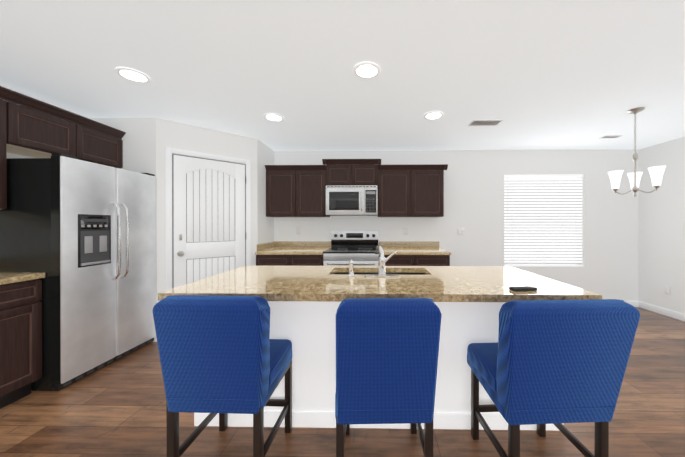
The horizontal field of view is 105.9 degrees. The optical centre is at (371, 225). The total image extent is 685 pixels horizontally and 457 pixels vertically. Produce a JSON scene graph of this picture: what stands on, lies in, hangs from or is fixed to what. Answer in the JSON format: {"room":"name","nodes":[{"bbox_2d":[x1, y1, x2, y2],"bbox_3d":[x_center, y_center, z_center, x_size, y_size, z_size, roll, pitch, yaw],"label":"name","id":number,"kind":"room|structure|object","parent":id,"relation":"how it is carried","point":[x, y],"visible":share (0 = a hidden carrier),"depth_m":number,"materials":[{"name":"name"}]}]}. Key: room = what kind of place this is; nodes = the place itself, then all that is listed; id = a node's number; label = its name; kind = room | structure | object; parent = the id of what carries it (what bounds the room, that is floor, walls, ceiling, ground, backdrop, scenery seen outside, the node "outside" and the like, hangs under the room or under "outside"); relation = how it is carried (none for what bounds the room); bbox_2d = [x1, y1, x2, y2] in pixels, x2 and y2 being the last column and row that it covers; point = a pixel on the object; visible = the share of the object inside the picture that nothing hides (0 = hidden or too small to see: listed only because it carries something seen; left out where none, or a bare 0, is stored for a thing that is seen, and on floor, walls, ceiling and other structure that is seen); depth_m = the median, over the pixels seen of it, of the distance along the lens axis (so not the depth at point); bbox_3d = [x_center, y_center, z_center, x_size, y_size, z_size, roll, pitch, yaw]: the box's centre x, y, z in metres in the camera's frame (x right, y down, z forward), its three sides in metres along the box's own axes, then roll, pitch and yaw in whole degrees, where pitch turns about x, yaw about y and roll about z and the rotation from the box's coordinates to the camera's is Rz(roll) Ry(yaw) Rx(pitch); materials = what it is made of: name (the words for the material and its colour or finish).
{"room":"kitchen","nodes":[
{"label":"kitchen","id":0,"kind":"room"},
{"bbox_2d":[0,85,89,157],"bbox_3d":[-3.175,0.055,0.445,0.120,2.440,7.720,0,0,1],"label":"wall","id":1,"kind":"structure","parent":0,"point":[10,155],"depth_m":2.27,"materials":[{"name":"white paint"}]},
{"bbox_2d":[0,86,11,209],"bbox_3d":[-2.909,-0.563,1.671,0.366,0.890,0.509,0,0,1],"label":"upper cabinet","id":2,"kind":"object","parent":1,"relation":"attached to","point":[5,94],"depth_m":1.91,"materials":[{"name":"brown wood"}]},
{"bbox_2d":[12,91,87,160],"bbox_3d":[-2.902,-0.811,2.174,0.366,0.395,0.491,0,0,1],"label":"upper cabinet","id":3,"kind":"object","parent":1,"relation":"attached to","point":[32,127],"depth_m":2.16,"materials":[{"name":"brown wood"}]},
{"bbox_2d":[88,119,123,168],"bbox_3d":[-2.896,-0.812,2.559,0.366,0.395,0.491,0,0,1],"label":"upper cabinet","id":4,"kind":"object","parent":1,"relation":"attached to","point":[105,144],"depth_m":2.62,"materials":[{"name":"brown wood"}]},
{"bbox_2d":[90,118,273,341],"bbox_3d":[-2.314,0.048,3.447,1.510,2.440,1.290,0,0,1],"label":"wall","id":5,"kind":"structure","parent":0,"point":[146,141],"depth_m":2.90,"materials":[{"name":"white paint"}]},
{"bbox_2d":[165,147,250,289],"bbox_3d":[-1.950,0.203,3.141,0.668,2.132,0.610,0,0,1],"label":"door","id":6,"kind":"structure","parent":5,"relation":"attached to","point":[207,215],"depth_m":3.09,"materials":[{"name":"white paint"}]},
{"bbox_2d":[0,307,684,456],"bbox_3d":[0.481,1.326,0.392,7.594,0.100,7.720,0,0,1],"label":"floor","id":7,"kind":"structure","parent":0,"point":[116,408],"depth_m":1.61,"materials":[{"name":"brown wood"}]},
{"bbox_2d":[0,280,41,408],"bbox_3d":[-2.790,0.835,1.663,0.606,0.874,0.566,0,0,1],"label":"base cabinet","id":8,"kind":"object","parent":7,"relation":"on","point":[20,333],"depth_m":1.83,"materials":[{"name":"brown wood"}]},
{"bbox_2d":[0,272,44,283],"bbox_3d":[-2.788,0.378,1.188,0.624,0.040,1.520,0,0,1],"label":"countertop","id":9,"kind":"structure","parent":8,"relation":"on","point":[5,277],"depth_m":1.83,"materials":[{"name":"beige stone"}]},
{"bbox_2d":[0,153,155,390],"bbox_3d":[-2.675,0.362,2.378,0.800,1.818,0.850,0,0,1],"label":"fridge","id":10,"kind":"object","parent":7,"relation":"on","point":[81,234],"visible":0.98,"depth_m":2.09,"materials":[{"name":"silver metal"}]},
{"bbox_2d":[152,295,291,456],"bbox_3d":[-0.712,0.795,1.365,0.498,0.956,0.524,0,0,1],"label":"stool","id":11,"kind":"object","parent":7,"relation":"on","point":[223,356],"visible":1,"depth_m":1.16,"materials":[{"name":"blue fabric"}]},
{"bbox_2d":[323,231,378,265],"bbox_3d":[-0.272,0.679,3.689,0.736,1.178,0.725,0,0,1],"label":"stove","id":12,"kind":"object","parent":7,"relation":"on","point":[358,248],"visible":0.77,"depth_m":3.70,"materials":[{"name":"grey metal"}]},
{"bbox_2d":[255,241,450,265],"bbox_3d":[-0.251,0.761,3.727,2.598,1.012,0.661,0,0,1],"label":"base cabinets","id":13,"kind":"object","parent":7,"relation":"on","point":[311,253],"depth_m":3.44,"materials":[{"name":"brown wood"}]},
{"bbox_2d":[194,302,563,430],"bbox_3d":[0.035,0.835,1.928,2.312,0.875,0.653,0,0,1],"label":"kitchen island","id":14,"kind":"object","parent":7,"relation":"on","point":[304,302],"depth_m":1.62,"materials":[{"name":"granite"},{"name":"white paint"}]},
{"bbox_2d":[158,266,601,301],"bbox_3d":[0.033,0.377,1.796,2.312,0.040,0.916,0,0,1],"label":"island countertop","id":15,"kind":"structure","parent":14,"relation":"on","point":[271,283],"depth_m":1.53,"materials":[{"name":"beige stone"}]},
{"bbox_2d":[348,259,354,276],"bbox_3d":[-0.144,0.298,1.809,0.048,0.118,0.059,0,0,1],"label":"sprayer","id":16,"kind":"object","parent":15,"relation":"on","point":[351,264],"visible":1,"depth_m":1.79,"materials":[{"name":"silver metal"}]},
{"bbox_2d":[334,270,421,273],"bbox_3d":[0.061,0.480,2.007,0.772,0.192,0.317,0,0,1],"label":"sink","id":17,"kind":"object","parent":15,"relation":"in","point":[335,271],"depth_m":2.15,"materials":[{"name":"silver metal"}]},
{"bbox_2d":[364,245,399,276],"bbox_3d":[0.072,0.251,1.876,0.250,0.210,0.212,0,0,1],"label":"faucet","id":18,"kind":"object","parent":15,"relation":"on","point":[382,261],"visible":1,"depth_m":1.78,"materials":[{"name":"silver metal"}]},
{"bbox_2d":[509,286,537,290],"bbox_3d":[0.830,0.348,1.414,0.140,0.018,0.048,0,0,-7],"label":"remote","id":19,"kind":"object","parent":15,"relation":"on","point":[524,288],"visible":1,"depth_m":1.40,"materials":[{"name":"black plastic"}]},
{"bbox_2d":[335,298,441,456],"bbox_3d":[0.061,0.799,1.349,0.494,0.948,0.529,0,0,1],"label":"stool","id":20,"kind":"object","parent":7,"relation":"on","point":[387,351],"visible":1,"depth_m":1.13,"materials":[{"name":"blue fabric"}]},
{"bbox_2d":[467,299,639,456],"bbox_3d":[0.849,0.799,1.319,0.578,0.949,0.544,0,0,1],"label":"stool","id":21,"kind":"object","parent":7,"relation":"on","point":[541,364],"visible":1,"depth_m":1.11,"materials":[{"name":"blue fabric"}]},
{"bbox_2d":[0,0,684,150],"bbox_3d":[0.481,-1.214,0.385,7.594,0.100,7.720,0,0,1],"label":"ceiling","id":22,"kind":"structure","parent":0,"point":[560,74],"depth_m":1.91,"materials":[{"name":"white paint"}]},
{"bbox_2d":[115,67,150,82],"bbox_3d":[-1.852,-1.162,2.000,0.206,0.012,0.206,0,0,1],"label":"recessed light","id":23,"kind":"object","parent":22,"relation":"in","point":[133,75],"visible":1,"depth_m":1.99,"materials":[{"name":"white"}]},
{"bbox_2d":[264,113,283,121],"bbox_3d":[-1.059,-1.164,2.784,0.206,0.012,0.206,0,0,1],"label":"recessed light","id":24,"kind":"object","parent":22,"relation":"in","point":[273,117],"visible":1,"depth_m":2.78,"materials":[{"name":"white"}]},
{"bbox_2d":[353,62,380,78],"bbox_3d":[-0.038,-1.162,1.938,0.206,0.012,0.206,0,0,1],"label":"recessed light","id":25,"kind":"object","parent":22,"relation":"in","point":[366,70],"visible":1,"depth_m":1.93,"materials":[{"name":"white glass"}]},
{"bbox_2d":[424,111,443,119],"bbox_3d":[0.654,-1.164,2.734,0.206,0.012,0.206,0,0,1],"label":"recessed light","id":26,"kind":"object","parent":22,"relation":"in","point":[433,115],"visible":1,"depth_m":2.73,"materials":[{"name":"white"}]},
{"bbox_2d":[468,119,503,125],"bbox_3d":[1.291,-1.164,2.933,0.340,0.012,0.170,0,0,1],"label":"ceiling vent","id":27,"kind":"object","parent":22,"relation":"in","point":[485,122],"visible":0.98,"depth_m":2.91,"materials":[{"name":"white metal"}]},
{"bbox_2d":[598,135,622,138],"bbox_3d":[3.151,-1.165,3.404,0.220,0.012,0.110,0,0,1],"label":"ceiling vent","id":28,"kind":"object","parent":22,"relation":"in","point":[609,136],"visible":1,"depth_m":3.40,"materials":[{"name":"white metal"}]},
{"bbox_2d":[608,107,665,196],"bbox_3d":[2.649,-0.728,2.593,0.395,0.882,0.397,0,0,1],"label":"chandelier","id":29,"kind":"object","parent":22,"relation":"hanging from","point":[655,172],"visible":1,"depth_m":2.61,"materials":[{"name":"white glass"}]},
{"bbox_2d":[274,149,638,300],"bbox_3d":[0.539,0.047,4.108,7.594,2.440,0.120,0,0,1],"label":"wall","id":30,"kind":"structure","parent":0,"point":[474,195],"depth_m":4.03,"materials":[{"name":"white paint"}]},
{"bbox_2d":[265,165,300,216],"bbox_3d":[-1.296,-0.496,3.908,0.502,0.743,0.326,0,0,1],"label":"upper cabinet","id":31,"kind":"object","parent":30,"relation":"attached to","point":[283,182],"depth_m":3.75,"materials":[{"name":"brown wood"}]},
{"bbox_2d":[296,227,300,234],"bbox_3d":[-1.159,0.092,4.070,0.072,0.116,0.008,0,0,1],"label":"electrical outlet","id":32,"kind":"object","parent":30,"relation":"attached to","point":[298,230],"visible":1,"depth_m":4.07,"materials":[{"name":"white plastic"}]},
{"bbox_2d":[301,163,329,216],"bbox_3d":[-0.916,-0.496,3.902,0.502,0.743,0.326,0,0,1],"label":"upper cabinet","id":33,"kind":"object","parent":30,"relation":"attached to","point":[313,189],"depth_m":3.75,"materials":[{"name":"brown wood"}]},
{"bbox_2d":[325,159,356,186],"bbox_3d":[-0.451,-0.765,3.894,0.429,0.375,0.326,0,0,1],"label":"upper cabinet","id":34,"kind":"object","parent":30,"relation":"attached to","point":[337,171],"depth_m":3.73,"materials":[{"name":"brown wood"}]},
{"bbox_2d":[326,185,376,215],"bbox_3d":[-0.290,-0.359,3.843,0.741,0.418,0.424,0,0,1],"label":"microwave","id":35,"kind":"object","parent":34,"relation":"attached to","point":[351,200],"visible":1,"depth_m":3.67,"materials":[{"name":"grey metal"}]},
{"bbox_2d":[357,159,376,184],"bbox_3d":[-0.128,-0.765,3.889,0.429,0.375,0.326,0,0,1],"label":"upper cabinet","id":36,"kind":"object","parent":30,"relation":"attached to","point":[366,169],"depth_m":3.73,"materials":[{"name":"brown wood"}]},
{"bbox_2d":[377,163,416,216],"bbox_3d":[0.355,-0.496,3.882,0.537,0.743,0.326,0,0,1],"label":"upper cabinet","id":37,"kind":"object","parent":30,"relation":"attached to","point":[403,190],"depth_m":3.73,"materials":[{"name":"brown wood"}]},
{"bbox_2d":[403,228,407,234],"bbox_3d":[0.529,0.097,4.044,0.072,0.116,0.008,0,0,1],"label":"electrical outlet","id":38,"kind":"object","parent":30,"relation":"attached to","point":[405,231],"visible":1,"depth_m":4.04,"materials":[{"name":"white plastic"}]},
{"bbox_2d":[417,164,444,216],"bbox_3d":[0.770,-0.496,3.876,0.537,0.743,0.326,0,0,1],"label":"upper cabinet","id":39,"kind":"object","parent":30,"relation":"attached to","point":[430,178],"depth_m":3.72,"materials":[{"name":"brown wood"}]},
{"bbox_2d":[457,228,463,234],"bbox_3d":[1.391,0.097,4.029,0.115,0.116,0.011,0,0,1],"label":"light switch","id":40,"kind":"object","parent":30,"relation":"attached to","point":[460,231],"visible":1,"depth_m":4.03,"materials":[{"name":"white plastic"}]},
{"bbox_2d":[504,174,583,265],"bbox_3d":[2.684,-0.074,4.072,1.275,1.479,0.129,0,0,1],"label":"window blinds","id":41,"kind":"object","parent":30,"relation":"attached to","point":[542,220],"visible":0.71,"depth_m":4.04,"materials":[{"name":"white paint"}]},
{"bbox_2d":[624,301,637,306],"bbox_3d":[2.593,1.219,4.012,3.054,0.095,0.014,0,0,1],"label":"baseboard","id":42,"kind":"structure","parent":30,"relation":"attached to","point":[634,303],"depth_m":3.98,"materials":[{"name":"white paint"}]},
{"bbox_2d":[638,136,684,313],"bbox_3d":[4.138,0.056,0.332,0.120,2.440,7.720,0,0,1],"label":"wall","id":43,"kind":"structure","parent":0,"point":[661,257],"depth_m":3.65,"materials":[{"name":"white paint"}]},
{"bbox_2d":[638,301,684,321],"bbox_3d":[4.071,1.228,0.329,0.014,0.095,7.306,0,0,1],"label":"baseboard","id":44,"kind":"structure","parent":43,"relation":"attached to","point":[665,312],"depth_m":3.65,"materials":[{"name":"white paint"}]},
{"bbox_2d":[665,286,670,294],"bbox_3d":[4.124,0.907,3.591,0.008,0.116,0.072,0,0,1],"label":"electrical outlet","id":45,"kind":"object","parent":43,"relation":"attached to","point":[668,290],"visible":1,"depth_m":3.58,"materials":[{"name":"white plastic"}]}
]}

